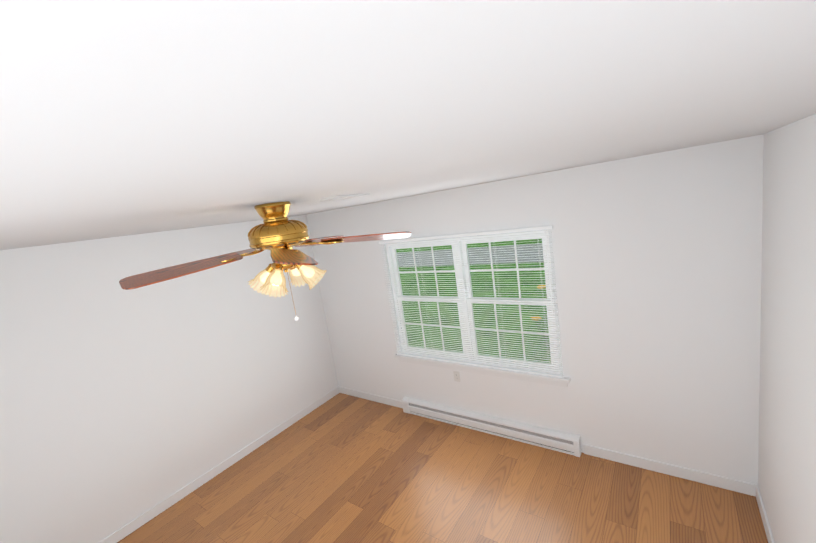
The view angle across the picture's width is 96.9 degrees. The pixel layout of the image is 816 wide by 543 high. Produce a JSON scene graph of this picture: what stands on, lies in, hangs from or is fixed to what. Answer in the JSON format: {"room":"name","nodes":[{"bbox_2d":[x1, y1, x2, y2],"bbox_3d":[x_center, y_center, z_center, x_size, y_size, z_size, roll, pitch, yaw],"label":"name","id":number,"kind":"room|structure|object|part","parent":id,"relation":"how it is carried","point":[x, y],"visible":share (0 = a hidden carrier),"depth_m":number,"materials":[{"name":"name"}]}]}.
{"room":"empty bedroom","nodes":[
{"label":"empty bedroom","id":0,"kind":"room"},
{"bbox_2d":[0,215,337,542],"bbox_3d":[-2.249,0.883,3.322,0.150,2.440,4.080,-2,12,36],"label":"wall","id":1,"kind":"structure","parent":0,"point":[120,407],"depth_m":3.07,"materials":[{"name":"white paint"}]},
{"bbox_2d":[98,386,339,542],"bbox_3d":[-2.014,2.027,3.467,0.013,0.092,3.780,-2,12,36],"label":"baseboard","id":2,"kind":"structure","parent":1,"relation":"attached to","point":[121,533],"depth_m":3.54,"materials":[{"name":"white wood"}]},
{"bbox_2d":[0,0,815,249],"bbox_3d":[-0.678,-0.403,1.846,4.480,0.100,4.080,-2,12,36],"label":"ceiling","id":3,"kind":"structure","parent":0,"point":[118,118],"depth_m":0.45,"materials":[{"name":"white paint"}]},
{"bbox_2d":[119,201,411,320],"bbox_3d":[-0.704,-0.043,1.960,1.318,0.630,1.350,-2,12,36],"label":"ceiling fan","id":4,"kind":"object","parent":3,"relation":"hanging from","point":[278,234],"visible":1,"depth_m":1.82,"materials":[{"name":"gold metal"}]},
{"bbox_3d":[-1.012,-0.012,1.646,0.485,0.007,0.162,-21,29,-38],"label":"blade","id":5,"kind":"part","parent":4,"relation":"part of","materials":[{"name":"brown wood"}]},
{"bbox_3d":[-0.793,0.057,1.980,0.151,0.153,0.141,-7,10,8],"label":"lamp shade","id":6,"kind":"part","parent":4,"relation":"part of","materials":[{"name":"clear glass"}]},
{"bbox_3d":[-0.734,-0.018,1.960,0.073,0.061,0.052,-7,10,8],"label":"light arm","id":7,"kind":"part","parent":4,"relation":"part of"},
{"bbox_3d":[-0.668,0.065,1.820,0.141,0.153,0.151,-7,10,8],"label":"lamp shade","id":8,"kind":"part","parent":4,"relation":"part of","materials":[{"name":"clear glass"}]},
{"bbox_3d":[-0.670,-0.013,1.878,0.052,0.061,0.073,-7,10,8],"label":"light arm","id":9,"kind":"part","parent":4,"relation":"part of"},
{"bbox_3d":[-0.623,0.078,1.915,0.008,0.332,0.008,-2,12,36],"label":"pull chain","id":10,"kind":"part","parent":4,"relation":"part of","materials":[{"name":"gold metal"}]},
{"bbox_3d":[-0.494,-0.067,1.518,0.162,0.007,0.485,3,8,-25],"label":"blade","id":11,"kind":"part","parent":4,"relation":"part of","materials":[{"name":"brown wood"}]},
{"bbox_3d":[-0.635,0.013,2.102,0.141,0.153,0.151,-7,10,8],"label":"lamp shade","id":12,"kind":"part","parent":4,"relation":"part of","materials":[{"name":"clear glass"}]},
{"bbox_3d":[-0.510,0.021,1.941,0.151,0.153,0.141,-7,10,8],"label":"lamp shade","id":13,"kind":"part","parent":4,"relation":"part of","materials":[{"name":"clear glass"}]},
{"bbox_3d":[-0.575,-0.198,2.372,0.162,0.007,0.485,-21,2,15],"label":"blade","id":14,"kind":"part","parent":4,"relation":"part of","materials":[{"name":"brown wood"}]},
{"label":"blade","id":15,"kind":"part","parent":4,"relation":"part of","materials":[{"name":"brown wood"}]},
{"bbox_2d":[320,193,368,200],"bbox_3d":[-0.375,-0.444,2.160,0.165,0.008,0.250,-2,12,36],"label":"ceiling vent","id":16,"kind":"object","parent":3,"relation":"in","point":[344,197],"visible":1,"depth_m":2.11,"materials":[{"name":"white"}]},
{"bbox_2d":[117,393,767,542],"bbox_3d":[-0.312,2.076,2.262,4.480,0.100,4.080,-2,12,36],"label":"floor","id":17,"kind":"structure","parent":0,"point":[341,468],"depth_m":2.97,"materials":[{"name":"brown wood"}]},
{"bbox_2d":[402,396,580,456],"bbox_3d":[0.726,1.545,3.705,1.905,0.165,0.075,-2,12,36],"label":"heater","id":18,"kind":"object","parent":17,"relation":"on","point":[564,442],"visible":1,"depth_m":3.56,"materials":[{"name":"white metal"}]},
{"bbox_2d":[306,134,763,484],"bbox_3d":[0.621,0.410,3.614,4.180,2.440,0.150,-2,12,36],"label":"wall","id":19,"kind":"structure","parent":0,"point":[657,263],"depth_m":2.77,"materials":[{"name":"white paint"}]},
{"bbox_2d":[339,386,402,407],"bbox_3d":[-0.494,1.606,4.636,1.125,0.092,0.013,-2,12,36],"label":"baseboard","id":20,"kind":"structure","parent":19,"relation":"attached to","point":[375,398],"depth_m":4.61,"materials":[{"name":"white wood"}]},
{"bbox_2d":[453,371,459,381],"bbox_3d":[0.511,1.099,3.783,0.070,0.115,0.005,-2,12,36],"label":"outlet","id":21,"kind":"object","parent":19,"relation":"attached to","point":[458,376],"visible":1,"depth_m":3.78,"materials":[{"name":"white plastic"}]},
{"bbox_2d":[379,225,563,377],"bbox_3d":[0.551,0.280,3.582,1.810,1.315,0.155,-2,12,36],"label":"window","id":22,"kind":"structure","parent":19,"relation":"in","point":[459,261],"depth_m":3.49,"materials":[{"name":"white plastic"}]},
{"bbox_2d":[382,243,404,353],"bbox_3d":[-0.154,0.319,3.999,0.080,1.285,0.026,-6,10,12],"label":"blind cord","id":23,"kind":"object","parent":22,"relation":"hanging from","point":[387,243],"depth_m":3.96,"materials":[{"name":"white plastic"}]},
{"bbox_2d":[417,242,434,356],"bbox_3d":[0.187,0.307,3.769,0.002,1.285,0.028,-2,12,36],"label":"blind cord","id":24,"kind":"object","parent":22,"relation":"hanging from","point":[418,242],"depth_m":3.76,"materials":[{"name":"white plastic"}]},
{"bbox_3d":[0.514,0.293,3.531,1.810,1.313,0.028,-2,12,36],"label":"window blind rails","id":25,"kind":"part","parent":22,"relation":"part of","materials":[{"name":"white plastic"}]},
{"bbox_3d":[0.571,0.289,3.614,1.665,1.210,0.065,-2,12,36],"label":"window sashes","id":26,"kind":"part","parent":22,"relation":"part of","materials":[{"name":"white plastic"}]},
{"bbox_2d":[493,240,506,364],"bbox_3d":[0.844,0.290,3.295,0.002,1.285,0.028,-2,12,36],"label":"blind cord","id":27,"kind":"object","parent":22,"relation":"hanging from","point":[498,289],"depth_m":3.28,"materials":[{"name":"white plastic"}]},
{"bbox_2d":[537,230,552,369],"bbox_3d":[1.173,0.284,3.040,0.027,1.285,0.088,-14,11,-32],"label":"blind cord","id":28,"kind":"object","parent":22,"relation":"hanging from","point":[545,230],"depth_m":2.99,"materials":[{"name":"white plastic"}]},
{"bbox_2d":[394,354,570,382],"bbox_3d":[0.628,0.949,3.651,1.885,0.032,0.078,-2,12,36],"label":"window sill","id":29,"kind":"structure","parent":19,"relation":"attached to","point":[563,380],"depth_m":3.49,"materials":[{"name":"white wood"}]},
{"bbox_2d":[398,358,567,386],"bbox_3d":[0.634,0.993,3.659,1.835,0.058,0.015,-2,12,36],"label":"apron","id":30,"kind":"object","parent":19,"relation":"attached to","point":[548,382],"visible":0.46,"depth_m":3.54,"materials":[{"name":"white wood"}]},
{"bbox_2d":[583,444,755,496],"bbox_3d":[1.988,1.540,2.843,1.110,0.092,0.013,-2,12,36],"label":"baseboard","id":31,"kind":"structure","parent":19,"relation":"attached to","point":[743,487],"depth_m":2.79,"materials":[{"name":"white wood"}]},
{"bbox_2d":[758,114,815,542],"bbox_3d":[1.259,0.790,0.787,0.150,2.440,4.080,-2,12,36],"label":"wall","id":32,"kind":"structure","parent":0,"point":[787,448],"depth_m":1.77,"materials":[{"name":"white paint"}]},
{"bbox_2d":[756,485,774,542],"bbox_3d":[1.363,1.938,1.027,0.013,0.092,3.780,-2,12,36],"label":"baseboard","id":33,"kind":"structure","parent":32,"relation":"attached to","point":[769,535],"depth_m":2.31,"materials":[{"name":"white wood"}]},
{"label":"outside","id":34,"kind":"structure","parent":0,"visible":0},
{"bbox_2d":[397,244,543,266],"bbox_3d":[23.358,-1.036,3.574,160.000,0.020,22.800,-2,12,36],"label":"street","id":35,"kind":"structure","parent":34,"point":[443,254],"depth_m":19.82,"materials":[{"name":"grey asphalt"}]},
{"bbox_2d":[396,239,550,362],"bbox_3d":[37.793,-6.444,23.750,160.000,0.200,76.420,-2,12,36],"label":"lawn","id":36,"kind":"structure","parent":34,"point":[480,277],"depth_m":10.94,"materials":[{"name":"green plant"}]},
{"bbox_2d":[519,285,550,361],"bbox_3d":[3.785,0.863,5.837,4.041,1.216,2.909,-2,12,36],"label":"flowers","id":37,"kind":"object","parent":36,"relation":"on","point":[539,318],"depth_m":6.14,"materials":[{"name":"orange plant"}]}
]}

